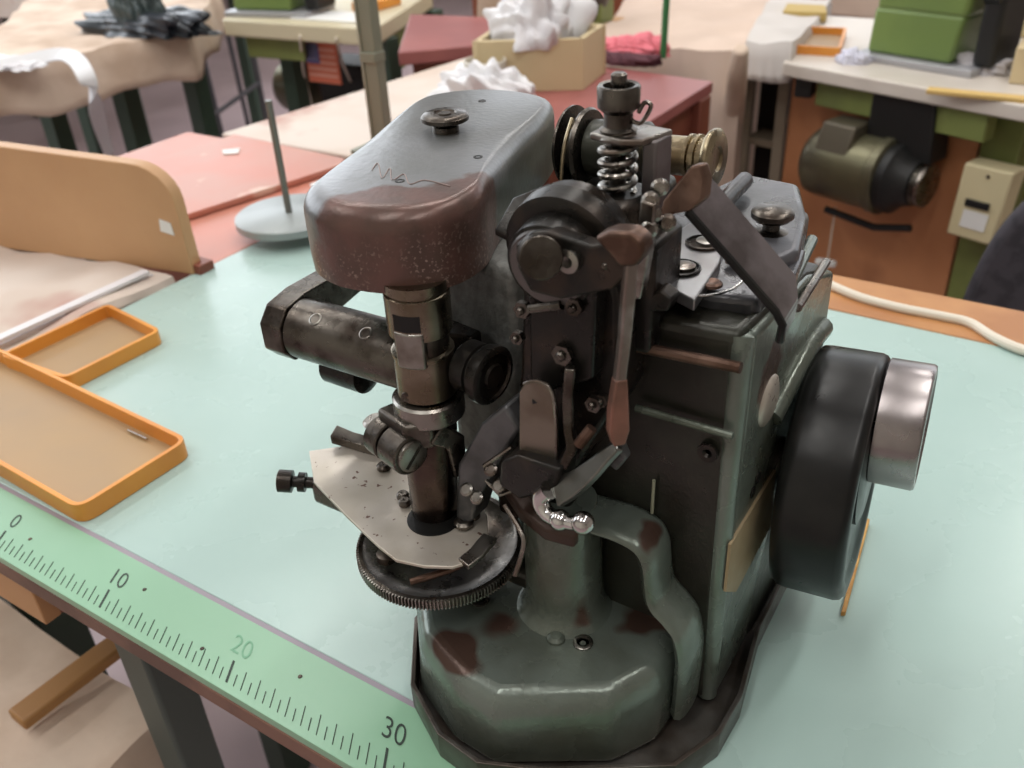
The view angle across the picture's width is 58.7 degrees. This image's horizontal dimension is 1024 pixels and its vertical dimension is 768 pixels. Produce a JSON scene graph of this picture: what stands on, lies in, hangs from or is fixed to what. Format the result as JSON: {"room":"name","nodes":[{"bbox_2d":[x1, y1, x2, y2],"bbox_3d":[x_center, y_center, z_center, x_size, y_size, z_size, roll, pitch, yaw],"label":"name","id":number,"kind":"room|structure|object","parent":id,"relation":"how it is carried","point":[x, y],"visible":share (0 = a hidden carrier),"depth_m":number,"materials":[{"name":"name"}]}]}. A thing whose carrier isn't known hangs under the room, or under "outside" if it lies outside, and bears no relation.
{"room":"textile factory","nodes":[
{"label":"textile factory","id":0,"kind":"room"},
{"bbox_2d":[0,0,843,767],"bbox_3d":[0.094,-0.570,3.027,12.000,0.040,9.500,17,37,28],"label":"floor","id":1,"kind":"structure","parent":0,"point":[239,745],"depth_m":4.16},
{"bbox_2d":[39,68,219,261],"bbox_3d":[-1.006,-0.600,2.430,0.563,0.746,1.245,-16,34,-19],"label":"table legs","id":2,"kind":"object","parent":1,"relation":"on","point":[127,103],"visible":0.02,"depth_m":2.06,"materials":[{"name":"green metal"}]},
{"bbox_2d":[0,0,225,116],"bbox_3d":[-0.960,-0.878,2.233,0.498,0.118,1.329,-9,33,-10],"label":"table cloth","id":3,"kind":"object","parent":2,"relation":"on","point":[119,64],"visible":0.62,"depth_m":1.84,"materials":[{"name":"beige fabric"}]},
{"bbox_2d":[0,54,47,71],"bbox_3d":[-0.924,-0.599,1.688,0.165,0.011,0.094,17,37,28],"label":"cloth","id":4,"kind":"object","parent":3,"relation":"on","point":[22,65],"visible":0.7,"depth_m":1.65,"materials":[{"name":"white fabric"}]},
{"bbox_2d":[0,48,113,154],"bbox_3d":[-0.789,-0.498,1.705,0.255,0.243,0.192,17,37,28],"label":"strap","id":5,"kind":"object","parent":3,"relation":"on","point":[85,74],"visible":0.98,"depth_m":1.66,"materials":[{"name":"white fabric"}]},
{"bbox_2d":[73,5,222,39],"bbox_3d":[-0.755,-0.760,1.885,0.382,0.052,0.162,17,37,28],"label":"bag","id":6,"kind":"object","parent":3,"relation":"on","point":[177,21],"visible":0.89,"depth_m":1.83,"materials":[{"name":"plastic"}]},
{"bbox_2d":[106,0,165,25],"bbox_3d":[-0.768,-0.796,1.859,0.120,0.109,0.103,17,37,28],"label":"pouch","id":7,"kind":"object","parent":6,"relation":"on","point":[122,10],"visible":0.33,"depth_m":1.84,"materials":[{"name":"grey"}]},
{"bbox_2d":[0,0,263,143],"bbox_3d":[-1.749,-1.261,3.547,1.568,0.748,0.785,12,35,23],"label":"table","id":8,"kind":"object","parent":1,"relation":"on","point":[7,7],"visible":0.12,"depth_m":3.57,"materials":[{"name":"metal"}]},
{"bbox_2d":[0,306,310,767],"bbox_3d":[-0.612,0.221,1.089,0.578,0.741,0.272,13,36,24],"label":"bench","id":9,"kind":"object","parent":1,"relation":"on","point":[65,629],"visible":0.19,"depth_m":0.88,"materials":[{"name":"beige wood"}]},
{"bbox_2d":[0,246,175,350],"bbox_3d":[-0.626,-0.071,0.909,0.575,0.095,0.259,14,36,25],"label":"cloth","id":10,"kind":"object","parent":9,"relation":"on","point":[32,284],"visible":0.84,"depth_m":0.84,"materials":[{"name":"fabric"}]},
{"bbox_2d":[0,269,149,342],"bbox_3d":[-0.384,-0.069,0.797,0.011,0.004,0.154,17,37,28],"label":"white lath","id":11,"kind":"object","parent":10,"relation":"on","point":[118,284],"visible":1,"depth_m":0.79,"materials":[{"name":"white paint"}]},
{"bbox_2d":[0,273,153,348],"bbox_3d":[-0.385,-0.066,0.804,0.010,0.004,0.160,17,37,29],"label":"white lath","id":12,"kind":"object","parent":10,"relation":"on","point":[42,326],"visible":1,"depth_m":0.77,"materials":[{"name":"white paint"}]},
{"bbox_2d":[0,141,214,274],"bbox_3d":[-0.476,-0.183,0.902,0.394,0.113,0.023,9,34,18],"label":"plywood panel","id":13,"kind":"object","parent":10,"relation":"on","point":[69,203],"visible":1,"depth_m":0.87,"materials":[{"name":"brown wood"}]},
{"bbox_2d":[95,132,343,281],"bbox_3d":[-0.360,0.084,1.279,0.390,0.749,0.323,17,37,28],"label":"side table","id":14,"kind":"object","parent":1,"relation":"on","point":[216,236],"visible":0.05,"depth_m":0.99,"materials":[{"name":"pink"}]},
{"bbox_2d":[148,134,342,219],"bbox_3d":[-0.356,-0.256,1.106,0.226,0.007,0.232,22,40,35],"label":"board","id":15,"kind":"object","parent":14,"relation":"on","point":[209,180],"visible":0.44,"depth_m":1.10,"materials":[{"name":"pink wood"}]},
{"bbox_2d":[222,148,239,154],"bbox_3d":[-0.359,-0.297,1.163,0.023,0.001,0.021,-9,33,-9],"label":"paper tag","id":16,"kind":"object","parent":15,"relation":"on","point":[236,150],"visible":1,"depth_m":1.16,"materials":[{"name":"white paper"}]},
{"bbox_2d":[205,34,267,137],"bbox_3d":[-0.947,-0.985,3.209,0.210,0.565,0.611,-2,32,1],"label":"metal chair","id":17,"kind":"object","parent":1,"relation":"on","point":[258,84],"visible":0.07,"depth_m":3.10,"materials":[{"name":"grey metal"}]},
{"bbox_2d":[223,0,442,112],"bbox_3d":[-0.394,-0.646,2.445,0.492,0.750,0.905,0,32,6],"label":"station","id":18,"kind":"object","parent":1,"relation":"on","point":[273,38],"visible":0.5,"depth_m":2.03,"materials":[{"name":"beige laminate"}]},
{"bbox_2d":[224,0,335,18],"bbox_3d":[-0.546,-0.988,1.976,0.284,0.340,0.128,9,34,19],"label":"sewing machine","id":19,"kind":"object","parent":18,"relation":"on","point":[289,9],"visible":1,"depth_m":2.01,"materials":[{"name":"green"}]},
{"bbox_2d":[299,35,312,105],"bbox_3d":[-0.495,-0.734,2.190,0.013,0.284,0.465,-9,32,-9],"label":"cord","id":20,"kind":"object","parent":18,"relation":"hanging from","point":[300,37],"visible":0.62,"depth_m":2.09,"materials":[{"name":"grey fabric"}]},
{"bbox_2d":[290,10,355,22],"bbox_3d":[-0.380,-0.799,1.978,0.182,0.002,0.095,14,36,25],"label":"paper sheet","id":21,"kind":"object","parent":18,"relation":"on","point":[331,16],"visible":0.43,"depth_m":1.97,"materials":[{"name":"white paper"}]},
{"bbox_2d":[306,42,341,84],"bbox_3d":[-0.425,-0.721,2.039,0.094,0.090,0.008,16,37,28],"label":"flag sign","id":22,"kind":"object","parent":18,"relation":"attached to","point":[323,65],"visible":0.94,"depth_m":2.04,"materials":[{"name":"multicoloured"}]},
{"bbox_2d":[335,37,351,81],"bbox_3d":[-0.397,-0.753,2.173,0.012,0.245,0.528,-6,32,-5],"label":"cord","id":23,"kind":"object","parent":18,"relation":"hanging from","point":[336,38],"visible":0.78,"depth_m":2.07,"materials":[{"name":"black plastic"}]},
{"bbox_2d":[352,0,400,11],"bbox_3d":[-0.304,-0.855,2.045,0.055,0.020,0.110,17,37,28],"label":"tray","id":24,"kind":"object","parent":18,"relation":"on","point":[382,4],"visible":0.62,"depth_m":2.03,"materials":[{"name":"plastic"}]},
{"bbox_2d":[222,56,470,159],"bbox_3d":[-0.119,-0.123,1.587,0.296,0.750,0.548,17,37,28],"label":"table","id":25,"kind":"object","parent":1,"relation":"on","point":[335,127],"visible":0.02,"depth_m":1.29,"materials":[{"name":"wood"}]},
{"bbox_2d":[351,0,390,153],"bbox_3d":[-0.177,-0.532,1.020,0.060,0.550,0.060,17,37,28],"label":"metal post","id":26,"kind":"object","parent":25,"relation":"on","point":[372,54],"visible":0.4,"depth_m":1.10,"materials":[{"name":"grey metal"}]},
{"bbox_2d":[426,57,535,96],"bbox_3d":[-0.035,-0.429,1.295,0.173,0.070,0.113,17,37,28],"label":"fabric offcuts","id":27,"kind":"object","parent":25,"relation":"on","point":[476,76],"visible":0.32,"depth_m":1.26,"materials":[{"name":"white fabric"}]},
{"bbox_2d":[463,56,505,68],"bbox_3d":[-0.039,-0.455,1.352,0.064,0.053,0.064,17,37,28],"label":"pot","id":28,"kind":"object","parent":25,"relation":"on","point":[502,64],"visible":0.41,"depth_m":1.33,"materials":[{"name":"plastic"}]},
{"bbox_2d":[472,23,605,90],"bbox_3d":[0.045,-0.501,1.397,0.197,0.074,0.109,0,32,5],"label":"wooden crate","id":29,"kind":"object","parent":25,"relation":"on","point":[573,63],"visible":0.69,"depth_m":1.35,"materials":[{"name":"beige wood"}]},
{"bbox_2d":[482,0,597,51],"bbox_3d":[0.029,-0.558,1.360,0.160,0.093,0.132,17,37,28],"label":"fabric offcuts","id":30,"kind":"object","parent":29,"relation":"in","point":[533,25],"visible":0.81,"depth_m":1.34,"materials":[{"name":"white fabric"}]},
{"bbox_2d":[398,14,488,73],"bbox_3d":[-0.084,-0.455,1.972,0.233,0.600,0.373,-3,32,0],"label":"desk","id":31,"kind":"object","parent":1,"relation":"on","point":[429,41],"visible":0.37,"depth_m":1.73,"materials":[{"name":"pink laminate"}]},
{"bbox_2d":[477,0,501,16],"bbox_3d":[0.082,-0.860,2.252,0.346,0.267,0.312,2,32,8],"label":"cloth table","id":32,"kind":"object","parent":1,"relation":"on","point":[481,4],"visible":0.06,"depth_m":2.10,"materials":[{"name":"beige fabric"}]},
{"bbox_2d":[0,237,1023,767],"bbox_3d":[0.092,0.344,0.819,0.940,0.754,0.594,17,37,28],"label":"work table","id":33,"kind":"object","parent":1,"relation":"on","point":[923,667],"depth_m":0.53,"materials":[{"name":"green laminate"}]},
{"bbox_2d":[3,305,160,386],"bbox_3d":[-0.345,-0.031,0.741,0.084,0.012,0.100,17,37,28],"label":"tray","id":34,"kind":"object","parent":33,"relation":"on","point":[95,343],"visible":0.85,"depth_m":0.74,"materials":[{"name":"orange plastic"}]},
{"bbox_2d":[0,349,187,521],"bbox_3d":[-0.351,0.024,0.652,0.276,0.013,0.087,18,38,30],"label":"tray","id":35,"kind":"object","parent":33,"relation":"on","point":[70,447],"visible":1,"depth_m":0.62,"materials":[{"name":"orange plastic"}]},
{"bbox_2d":[127,429,147,439],"bbox_3d":[-0.260,0.035,0.632,0.021,0.002,0.002,18,38,30],"label":"needle","id":36,"kind":"object","parent":35,"relation":"in","point":[128,430],"visible":1,"depth_m":0.63,"materials":[{"name":"silver metal"}]},
{"bbox_2d":[0,483,455,767],"bbox_3d":[-0.072,0.160,0.430,0.940,0.007,0.042,17,37,28],"label":"ruler","id":37,"kind":"object","parent":33,"relation":"on","point":[340,713],"visible":1,"depth_m":0.47,"materials":[{"name":"green plastic"}]},
{"bbox_2d":[234,100,307,240],"bbox_3d":[-0.231,-0.220,0.905,0.110,0.122,0.110,17,37,28],"label":"stand","id":38,"kind":"object","parent":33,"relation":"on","point":[278,218],"visible":0.67,"depth_m":0.91,"materials":[{"name":"grey metal"}]},
{"bbox_2d":[260,71,937,767],"bbox_3d":[0.035,-0.005,0.411,0.278,0.282,0.244,17,37,28],"label":"sewing machine","id":39,"kind":"object","parent":33,"relation":"on","point":[649,394],"visible":1,"depth_m":0.38,"materials":[{"name":"metal"}]},
{"bbox_2d":[411,584,785,767],"bbox_3d":[0.054,0.112,0.475,0.160,0.016,0.243,17,37,28],"label":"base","id":40,"kind":"object","parent":39,"relation":"attached to","point":[689,731],"depth_m":0.40,"materials":[{"name":"metal"}]},
{"bbox_2d":[831,281,1023,355],"bbox_3d":[0.336,-0.053,0.721,0.024,0.008,0.223,-28,40,-34],"label":"power cable","id":41,"kind":"object","parent":33,"relation":"on","point":[990,335],"visible":0.84,"depth_m":0.72,"materials":[{"name":"beige plastic"}]},
{"bbox_2d":[472,0,623,183],"bbox_3d":[0.205,-0.950,2.643,0.574,1.000,0.265,10,34,20],"label":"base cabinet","id":42,"kind":"object","parent":1,"relation":"on","point":[617,3],"visible":0.02,"depth_m":2.56,"materials":[{"name":"brown wood"}]},
{"bbox_2d":[543,16,624,185],"bbox_3d":[0.112,-0.419,2.039,0.247,0.750,0.166,17,37,28],"label":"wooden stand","id":43,"kind":"object","parent":1,"relation":"on","point":[615,18],"visible":0.02,"depth_m":1.83,"materials":[{"name":"beige wood"}]},
{"bbox_2d":[592,0,613,23],"bbox_3d":[0.102,-0.820,1.765,0.192,0.220,0.124,17,37,28],"label":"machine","id":44,"kind":"object","parent":43,"relation":"on","point":[605,12],"visible":0.32,"depth_m":1.77,"materials":[{"name":"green metal"}]},
{"bbox_2d":[535,67,712,183],"bbox_3d":[0.100,-0.061,1.468,0.244,0.751,0.520,17,37,28],"label":"table","id":45,"kind":"object","parent":1,"relation":"on","point":[681,105],"visible":0.2,"depth_m":1.35,"materials":[{"name":"wood"}]},
{"bbox_2d":[606,50,661,67],"bbox_3d":[0.184,-0.530,1.477,0.129,0.016,0.060,17,37,28],"label":"cloth","id":46,"kind":"object","parent":45,"relation":"on","point":[628,59],"visible":0.8,"depth_m":1.46,"materials":[{"name":"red fabric"}]},
{"bbox_2d":[606,31,670,56],"bbox_3d":[0.205,-0.571,1.522,0.137,0.033,0.087,17,37,28],"label":"cloth","id":47,"kind":"object","parent":46,"relation":"on","point":[646,42],"visible":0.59,"depth_m":1.50,"materials":[{"name":"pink fabric"}]},
{"bbox_2d":[740,78,793,181],"bbox_3d":[0.535,-0.289,1.813,0.103,0.730,0.252,25,42,37],"label":"open shelf","id":48,"kind":"object","parent":1,"relation":"on","point":[770,137],"visible":0.06,"depth_m":1.64,"materials":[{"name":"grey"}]},
{"bbox_2d":[831,0,878,18],"bbox_3d":[1.558,-0.613,2.235,1.607,0.735,0.648,25,42,37],"label":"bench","id":49,"kind":"object","parent":1,"relation":"on","point":[846,8],"visible":0.02,"depth_m":2.29,"materials":[{"name":"wood"}]},
{"bbox_2d":[782,16,1023,299],"bbox_3d":[0.783,-0.180,1.599,0.754,0.750,0.528,17,37,28],"label":"station","id":50,"kind":"object","parent":1,"relation":"on","point":[927,258],"visible":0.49,"depth_m":1.44,"materials":[{"name":"beige laminate"}]},
{"bbox_2d":[796,26,846,56],"bbox_3d":[0.522,-0.583,1.544,0.078,0.014,0.166,9,34,19],"label":"tray","id":51,"kind":"object","parent":50,"relation":"on","point":[824,41],"visible":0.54,"depth_m":1.55,"materials":[{"name":"plastic"}]},
{"bbox_2d":[835,46,872,65],"bbox_3d":[0.537,-0.518,1.431,0.053,0.023,0.053,-19,35,-24],"label":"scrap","id":52,"kind":"object","parent":50,"relation":"on","point":[851,56],"visible":1,"depth_m":1.42,"materials":[{"name":"grey fabric"}]},
{"bbox_2d":[798,93,948,231],"bbox_3d":[0.555,-0.349,1.414,0.118,0.222,0.205,-25,38,-31],"label":"motor","id":53,"kind":"object","parent":50,"relation":"hanging from","point":[879,164],"visible":0.95,"depth_m":1.37,"materials":[{"name":"black"}]},
{"bbox_2d":[815,207,836,267],"bbox_3d":[0.538,-0.199,1.564,0.035,0.222,0.014,17,37,28],"label":"pull cord","id":54,"kind":"object","parent":53,"relation":"hanging from","point":[833,263],"visible":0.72,"depth_m":1.55,"materials":[{"name":"beige plastic"}]},
{"bbox_2d":[862,0,1023,78],"bbox_3d":[0.633,-0.639,1.344,0.117,0.312,0.261,-25,38,-31],"label":"sewing machine","id":55,"kind":"object","parent":50,"relation":"on","point":[923,35],"visible":0.86,"depth_m":1.35,"materials":[{"name":"green"}]},
{"bbox_2d":[926,87,1023,102],"bbox_3d":[0.637,-0.393,1.240,0.134,0.006,0.021,17,37,28],"label":"stick","id":56,"kind":"object","parent":50,"relation":"on","point":[983,95],"visible":1,"depth_m":1.24,"materials":[{"name":"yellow wood"}]},
{"bbox_2d":[947,157,1023,244],"bbox_3d":[0.686,-0.265,1.321,0.044,0.110,0.075,-25,38,-31],"label":"switch box","id":57,"kind":"object","parent":50,"relation":"attached to","point":[988,190],"visible":0.93,"depth_m":1.30,"materials":[{"name":"beige plastic"}]},
{"bbox_2d":[957,51,1013,76],"bbox_3d":[0.705,-0.479,1.351,0.097,0.027,0.077,17,37,28],"label":"rag","id":58,"kind":"object","parent":50,"relation":"on","point":[1004,67],"visible":0.56,"depth_m":1.33,"materials":[{"name":"grey fabric"}]},
{"bbox_2d":[1009,38,1023,84],"bbox_3d":[0.791,-0.445,1.267,0.160,0.050,0.080,17,37,28],"label":"box","id":59,"kind":"object","parent":50,"relation":"on","point":[1017,72],"visible":1,"depth_m":1.27,"materials":[{"name":"beige"}]},
{"bbox_2d":[963,201,1023,311],"bbox_3d":[0.742,0.040,1.220,0.301,0.780,0.314,17,37,28],"label":"office chair","id":60,"kind":"object","parent":1,"relation":"on","point":[997,279],"visible":0.24,"depth_m":1.04,"materials":[{"name":"grey fabric"}]},
{"bbox_3d":[0.394,-0.487,2.134,0.494,0.738,0.756,17,37,28],"label":"draped table","id":61,"kind":"object","parent":1,"relation":"on","visible":0},
{"bbox_2d":[606,0,768,186],"bbox_3d":[0.380,-0.609,2.025,0.425,0.464,0.885,10,34,19],"label":"table cloth","id":62,"kind":"object","parent":61,"relation":"on","point":[703,35],"visible":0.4,"depth_m":1.67,"materials":[{"name":"fabric"}]},
{"bbox_2d":[723,44,748,124],"bbox_3d":[0.402,-0.457,1.688,0.051,0.409,0.396,5,33,13],"label":"roll","id":63,"kind":"object","parent":62,"relation":"hanging from","point":[734,101],"visible":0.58,"depth_m":1.48,"materials":[{"name":"beige fabric"}]},
{"bbox_2d":[745,0,831,83],"bbox_3d":[0.497,-0.639,1.671,0.126,0.082,0.487,10,34,20],"label":"cloth","id":64,"kind":"object","parent":62,"relation":"on","point":[773,39],"visible":0.62,"depth_m":1.52,"materials":[{"name":"grey fabric"}]},
{"bbox_2d":[783,3,826,21],"bbox_3d":[0.559,-0.706,1.729,0.091,0.017,0.078,13,36,24],"label":"pad","id":65,"kind":"object","parent":64,"relation":"on","point":[790,9],"visible":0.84,"depth_m":1.71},
{"bbox_3d":[-0.489,0.506,0.850,0.352,0.500,0.289,17,37,28],"label":"bench","id":66,"kind":"object","parent":1,"relation":"on","visible":0},
{"bbox_2d":[0,599,163,767],"bbox_3d":[-0.496,0.380,0.770,0.402,0.254,0.322,17,37,28],"label":"sheet","id":67,"kind":"object","parent":66,"relation":"on","point":[102,724],"visible":0.77,"depth_m":0.73,"materials":[{"name":"beige fabric"}]},
{"bbox_2d":[9,638,119,728],"bbox_3d":[-0.355,0.238,0.730,0.022,0.011,0.090,18,38,30],"label":"wooden stick","id":68,"kind":"object","parent":67,"relation":"on","point":[28,711],"visible":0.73,"depth_m":0.72,"materials":[{"name":"brown wood"}]},
{"bbox_2d":[660,0,669,58],"bbox_3d":[0.243,-0.727,1.381,0.011,0.443,0.044,12,35,22],"label":"rod","id":69,"kind":"object","parent":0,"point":[666,3],"visible":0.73,"depth_m":1.46,"materials":[{"name":"green paint"}]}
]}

